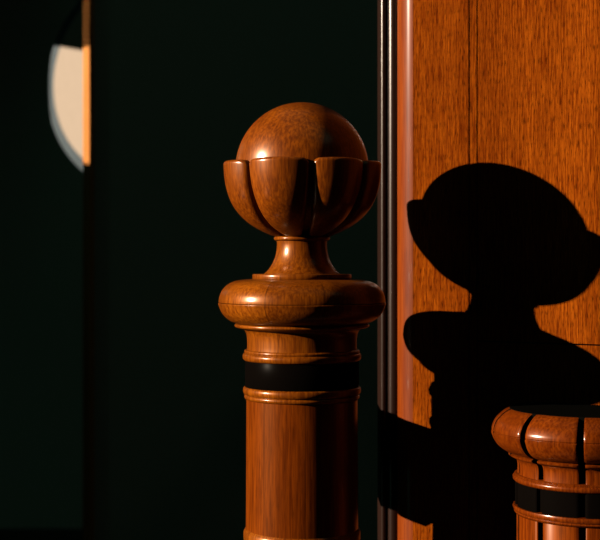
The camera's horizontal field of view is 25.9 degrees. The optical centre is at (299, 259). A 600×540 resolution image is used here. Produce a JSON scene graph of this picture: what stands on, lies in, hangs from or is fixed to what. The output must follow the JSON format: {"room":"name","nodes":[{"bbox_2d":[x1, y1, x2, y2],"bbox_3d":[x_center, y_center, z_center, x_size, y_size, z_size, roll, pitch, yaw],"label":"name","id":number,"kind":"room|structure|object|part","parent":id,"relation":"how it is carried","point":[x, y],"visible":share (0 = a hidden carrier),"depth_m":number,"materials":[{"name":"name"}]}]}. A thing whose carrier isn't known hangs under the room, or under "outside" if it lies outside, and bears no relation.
{"room":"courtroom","nodes":[
{"label":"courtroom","id":0,"kind":"room"},
{"bbox_2d":[0,0,82,528],"bbox_3d":[0.000,-0.400,5.150,4.800,2.900,0.100,0,0,0],"label":"wall","id":1,"kind":"structure","parent":0,"point":[41,187],"depth_m":5.10,"materials":[{"name":"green paint"}]},
{"bbox_2d":[0,529,82,539],"bbox_3d":[0.000,1.100,1.850,4.800,0.100,6.700,0,0,0],"label":"floor","id":2,"kind":"structure","parent":0,"point":[5,534],"depth_m":4.99,"materials":[{"name":"black"}]},
{"bbox_2d":[218,102,385,539],"bbox_3d":[0.002,0.446,1.305,0.168,1.207,0.168,0,0,-33],"label":"newel post","id":3,"kind":"object","parent":2,"relation":"on","point":[301,175],"visible":1,"depth_m":1.25,"materials":[{"name":"brown wood"}]},
{"bbox_2d":[491,402,599,539],"bbox_3d":[0.267,0.598,1.254,0.189,0.905,0.124,0,0,30],"label":"newel post","id":4,"kind":"object","parent":2,"relation":"on","point":[555,447],"visible":1,"depth_m":1.22,"materials":[{"name":"brown wood"}]},
{"bbox_2d":[47,0,82,170],"bbox_3d":[-0.431,-0.510,3.608,0.838,0.642,0.028,0,0,40],"label":"disc","id":5,"kind":"object","parent":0,"point":[65,71],"visible":0.23,"depth_m":3.80,"materials":[{"name":"beige paint"}]},
{"bbox_2d":[94,0,377,539],"bbox_3d":[0.943,-1.150,2.650,2.714,4.400,0.100,0,0,0],"label":"wall partition","id":6,"kind":"structure","parent":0,"point":[179,85],"depth_m":2.60,"materials":[{"name":"paint"}]},
{"bbox_2d":[83,0,93,539],"bbox_3d":[-0.422,-0.400,2.625,0.024,2.900,0.150,0,0,0],"label":"trim","id":7,"kind":"structure","parent":6,"relation":"attached to","point":[88,5],"depth_m":2.58,"materials":[{"name":"brown wood"}]},
{"bbox_2d":[413,0,599,539],"bbox_3d":[0.609,-0.400,1.156,1.100,2.900,0.050,0,0,30],"label":"wall","id":8,"kind":"structure","parent":0,"point":[506,93],"depth_m":1.36,"materials":[{"name":"brown wood"}]},
{"bbox_2d":[378,0,396,539],"bbox_3d":[0.100,-0.400,1.479,0.021,2.900,0.063,0,0,0],"label":"trim","id":9,"kind":"structure","parent":8,"relation":"attached to","point":[387,9],"depth_m":1.45,"materials":[{"name":"metal"}]},
{"bbox_2d":[397,0,412,539],"bbox_3d":[0.132,-0.400,1.457,0.029,2.900,0.090,0,0,30],"label":"trim","id":10,"kind":"structure","parent":8,"relation":"attached to","point":[404,7],"depth_m":1.42,"materials":[{"name":"brown wood"}]},
{"bbox_3d":[0.151,-0.400,1.396,0.064,2.900,0.004,0,0,30],"label":"narrow panel","id":11,"kind":"part","parent":8,"relation":"part of","materials":[{"name":"brown wood"}]},
{"bbox_3d":[0.630,0.558,1.117,1.024,0.944,0.004,0,0,30],"label":"veneer panel","id":12,"kind":"part","parent":8,"relation":"part of","materials":[{"name":"brown wood"}]},
{"bbox_3d":[0.630,-0.883,1.117,1.024,1.934,0.004,0,0,30],"label":"veneer panel","id":13,"kind":"part","parent":8,"relation":"part of","materials":[{"name":"brown wood"}]}
]}

